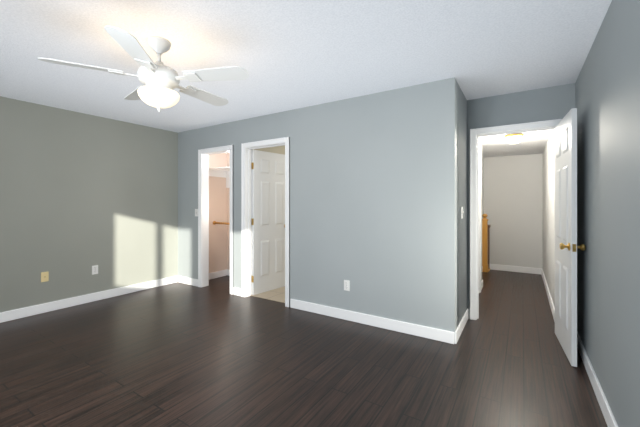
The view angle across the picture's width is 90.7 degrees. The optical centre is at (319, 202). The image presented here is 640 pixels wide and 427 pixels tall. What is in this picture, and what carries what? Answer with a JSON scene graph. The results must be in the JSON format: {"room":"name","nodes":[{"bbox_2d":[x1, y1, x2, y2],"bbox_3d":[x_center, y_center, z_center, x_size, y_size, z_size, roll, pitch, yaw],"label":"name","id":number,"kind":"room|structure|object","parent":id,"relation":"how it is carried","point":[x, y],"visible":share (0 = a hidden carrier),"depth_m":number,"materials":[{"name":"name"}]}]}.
{"room":"empty bedroom","nodes":[
{"label":"empty bedroom","id":0,"kind":"room"},
{"bbox_2d":[0,96,177,312],"bbox_3d":[-3.114,0.070,4.039,0.120,2.440,4.770,0,0,33],"label":"wall","id":1,"kind":"structure","parent":0,"point":[81,194],"depth_m":4.03,"materials":[{"name":"paint"}]},
{"bbox_2d":[41,271,48,281],"bbox_3d":[-3.240,0.870,3.722,0.009,0.115,0.070,0,0,33],"label":"electrical outlet","id":2,"kind":"object","parent":1,"relation":"attached to","point":[44,276],"visible":1,"depth_m":3.72,"materials":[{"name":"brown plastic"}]},
{"bbox_2d":[0,275,178,322],"bbox_3d":[-3.289,1.235,3.640,0.016,0.110,3.610,0,0,33],"label":"baseboard","id":3,"kind":"structure","parent":1,"relation":"attached to","point":[10,315],"depth_m":4.00,"materials":[{"name":"white wood"}]},
{"bbox_2d":[92,265,97,274],"bbox_3d":[-2.960,0.880,4.160,0.010,0.115,0.070,0,0,33],"label":"electrical outlet","id":4,"kind":"object","parent":1,"relation":"attached to","point":[95,269],"visible":1,"depth_m":4.16,"materials":[{"name":"white plastic"}]},
{"bbox_2d":[209,153,226,272],"bbox_3d":[-1.875,0.070,5.401,0.100,2.440,0.640,0,0,33],"label":"wall","id":5,"kind":"structure","parent":0,"point":[217,232],"depth_m":5.47,"materials":[{"name":"paint"}]},
{"bbox_2d":[209,269,227,279],"bbox_3d":[-1.832,1.235,5.362,0.016,0.110,0.620,0,0,33],"label":"baseboard","id":6,"kind":"structure","parent":5,"relation":"attached to","point":[221,273],"depth_m":5.47,"materials":[{"name":"white wood"}]},
{"bbox_2d":[213,221,229,224],"bbox_3d":[-1.348,0.340,5.112,1.100,0.064,0.064,0,0,33],"label":"hanging rail","id":7,"kind":"object","parent":5,"relation":"attached to","point":[215,222],"visible":0.48,"depth_m":5.30,"materials":[{"name":"brown wood"}]},
{"bbox_2d":[227,152,229,269],"bbox_3d":[-1.292,0.070,5.479,1.400,2.440,0.120,0,0,33],"label":"wall","id":8,"kind":"structure","parent":0,"point":[228,219],"depth_m":5.62,"materials":[{"name":"paint"}]},
{"bbox_2d":[209,166,229,187],"bbox_3d":[-1.311,-0.425,5.171,1.100,0.310,0.420,0,0,33],"label":"closet shelf","id":9,"kind":"object","parent":8,"relation":"attached to","point":[224,172],"visible":0.19,"depth_m":5.45,"materials":[{"name":"white wood"}]},
{"bbox_2d":[251,286,284,302],"bbox_3d":[0.533,1.286,4.434,2.600,0.008,1.675,0,0,33],"label":"tile floor","id":10,"kind":"structure","parent":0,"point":[277,294],"depth_m":4.38,"materials":[{"name":"beige tile"}]},
{"bbox_2d":[253,146,284,154],"bbox_3d":[-0.563,0.070,5.227,0.100,2.440,1.760,0,0,33],"label":"wall","id":11,"kind":"structure","parent":0,"point":[279,149],"depth_m":4.93,"materials":[{"name":"paint"}]},
{"bbox_2d":[0,269,607,426],"bbox_3d":[0.263,1.340,4.402,5.420,0.100,9.020,0,0,33],"label":"floor","id":12,"kind":"structure","parent":0,"point":[215,353],"depth_m":2.48,"materials":[{"name":"brown wood"}]},
{"bbox_2d":[482,214,490,271],"bbox_3d":[3.173,0.745,6.031,0.123,1.090,0.335,0,0,33],"label":"stair railing","id":13,"kind":"object","parent":12,"relation":"on","point":[486,246],"visible":1,"depth_m":5.91,"materials":[{"name":"brown wood"}]},
{"bbox_2d":[0,0,611,132],"bbox_3d":[0.263,-1.200,4.402,5.420,0.100,9.020,0,0,33],"label":"ceiling","id":14,"kind":"structure","parent":0,"point":[287,55],"depth_m":2.37,"materials":[{"name":"white paint"}]},
{"bbox_2d":[38,26,248,111],"bbox_3d":[-1.142,-0.898,2.295,1.265,0.504,1.247,0,0,33],"label":"fan","id":15,"kind":"object","parent":14,"relation":"hanging from","point":[159,79],"visible":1,"depth_m":2.17,"materials":[{"name":"white plastic"}]},
{"bbox_2d":[178,77,456,332],"bbox_3d":[-0.513,0.070,4.079,4.220,2.440,0.120,0,0,33],"label":"wall","id":16,"kind":"structure","parent":0,"point":[373,199],"depth_m":3.37,"materials":[{"name":"paint"}]},
{"bbox_2d":[176,276,197,286],"bbox_3d":[-2.087,1.235,5.005,0.510,0.110,0.016,0,0,33],"label":"baseboard","id":17,"kind":"structure","parent":16,"relation":"attached to","point":[181,279],"depth_m":5.00,"materials":[{"name":"white wood"}]},
{"bbox_2d":[198,145,232,294],"bbox_3d":[-1.513,0.236,4.705,0.756,2.108,0.145,0,0,33],"label":"trim","id":18,"kind":"structure","parent":16,"relation":"attached to","point":[203,217],"depth_m":4.84,"materials":[{"name":"white wood"}]},
{"bbox_2d":[241,137,289,306],"bbox_3d":[-0.690,0.236,4.192,0.826,2.108,0.168,0,0,33],"label":"trim","id":19,"kind":"structure","parent":16,"relation":"attached to","point":[246,217],"depth_m":4.33,"materials":[{"name":"white wood"}]},
{"bbox_2d":[251,150,284,294],"bbox_3d":[-0.720,0.270,4.669,0.165,2.025,0.697,0,0,40],"label":"door","id":20,"kind":"structure","parent":16,"relation":"in","point":[268,221],"depth_m":4.59,"materials":[{"name":"white wood"}]},
{"bbox_2d":[344,280,349,290],"bbox_3d":[0.294,0.910,3.486,0.070,0.115,0.010,0,0,33],"label":"electrical outlet","id":21,"kind":"object","parent":16,"relation":"attached to","point":[346,285],"visible":1,"depth_m":3.48,"materials":[{"name":"white plastic"}]},
{"bbox_2d":[290,299,459,343],"bbox_3d":[0.440,1.235,3.392,1.906,0.110,0.021,0,0,33],"label":"baseboard","id":22,"kind":"structure","parent":16,"relation":"attached to","point":[446,336],"depth_m":3.26,"materials":[{"name":"white wood"}]},
{"bbox_2d":[457,83,481,326],"bbox_3d":[1.850,0.070,3.969,0.120,2.440,2.240,0,0,33],"label":"wall","id":23,"kind":"structure","parent":0,"point":[461,202],"depth_m":3.27,"materials":[{"name":"paint"}]},
{"bbox_2d":[457,309,467,334],"bbox_3d":[1.449,1.235,3.222,0.021,0.110,0.750,0,0,33],"label":"baseboard","id":24,"kind":"structure","parent":23,"relation":"attached to","point":[464,319],"depth_m":3.23,"materials":[{"name":"white wood"}]},
{"bbox_2d":[479,145,480,292],"bbox_3d":[2.081,0.242,4.201,0.020,2.095,0.930,0,0,33],"label":"trim","id":25,"kind":"structure","parent":23,"relation":"attached to","point":[479,219],"depth_m":4.53,"materials":[{"name":"white wood"}]},
{"bbox_2d":[482,157,482,218],"bbox_3d":[2.724,0.070,5.558,0.120,2.440,1.620,0,0,33],"label":"wall","id":26,"kind":"structure","parent":0,"point":[482,187],"depth_m":6.06,"materials":[{"name":"paint"}]},
{"bbox_2d":[483,154,542,268],"bbox_3d":[3.593,0.070,6.035,1.070,2.440,0.120,0,0,33],"label":"wall","id":27,"kind":"structure","parent":0,"point":[513,198],"depth_m":5.92,"materials":[{"name":"paint"}]},
{"bbox_2d":[490,264,539,273],"bbox_3d":[3.607,1.235,5.946,0.870,0.110,0.016,0,0,33],"label":"baseboard","id":28,"kind":"structure","parent":27,"relation":"attached to","point":[492,266],"depth_m":5.91,"materials":[{"name":"white wood"}]},
{"bbox_2d":[479,130,551,157],"bbox_3d":[2.843,-1.020,4.752,1.190,0.260,3.090,0,0,33],"label":"ceiling","id":29,"kind":"structure","parent":0,"point":[534,142],"depth_m":4.89,"materials":[{"name":"white paint"}]},
{"bbox_2d":[504,133,523,143],"bbox_3d":[2.543,-0.834,4.143,0.220,0.112,0.220,0,0,33],"label":"flush-mount light","id":30,"kind":"object","parent":29,"relation":"attached to","point":[513,138],"visible":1,"depth_m":4.07,"materials":[{"name":"white glass"}]},
{"bbox_2d":[467,83,574,318],"bbox_3d":[2.105,0.070,3.319,1.010,2.440,0.120,0,0,33],"label":"wall","id":31,"kind":"structure","parent":0,"point":[548,103],"depth_m":3.30,"materials":[{"name":"paint"}]},
{"bbox_2d":[470,119,561,319],"bbox_3d":[2.071,0.236,3.341,0.866,2.108,0.168,0,0,33],"label":"trim","id":32,"kind":"structure","parent":31,"relation":"attached to","point":[476,134],"depth_m":3.49,"materials":[{"name":"white wood"}]},
{"bbox_2d":[555,108,585,366],"bbox_3d":[2.164,0.270,2.797,0.165,2.025,0.732,0,0,28],"label":"hall door","id":33,"kind":"structure","parent":31,"relation":"in","point":[566,246],"depth_m":2.61,"materials":[{"name":"white wood"}]},
{"bbox_2d":[543,129,554,306],"bbox_3d":[3.294,0.070,4.464,0.120,2.440,3.090,0,0,33],"label":"wall","id":34,"kind":"structure","parent":0,"point":[549,211],"depth_m":4.24,"materials":[{"name":"paint"}]},
{"bbox_2d":[540,268,554,321],"bbox_3d":[3.204,1.235,4.450,0.016,0.110,2.970,0,0,33],"label":"baseboard","id":35,"kind":"structure","parent":34,"relation":"attached to","point":[552,307],"depth_m":4.18,"materials":[{"name":"white wood"}]},
{"bbox_2d":[575,0,639,426],"bbox_3d":[1.317,0.070,1.205,0.060,2.440,4.530,0,0,33],"label":"wall","id":36,"kind":"structure","parent":0,"point":[607,94],"depth_m":1.78,"materials":[{"name":"paint"}]},
{"bbox_2d":[577,332,617,426],"bbox_3d":[1.261,1.235,1.188,0.016,0.110,4.380,0,0,33],"label":"baseboard","id":37,"kind":"structure","parent":36,"relation":"attached to","point":[608,415],"depth_m":2.09,"materials":[{"name":"white wood"}]}
]}

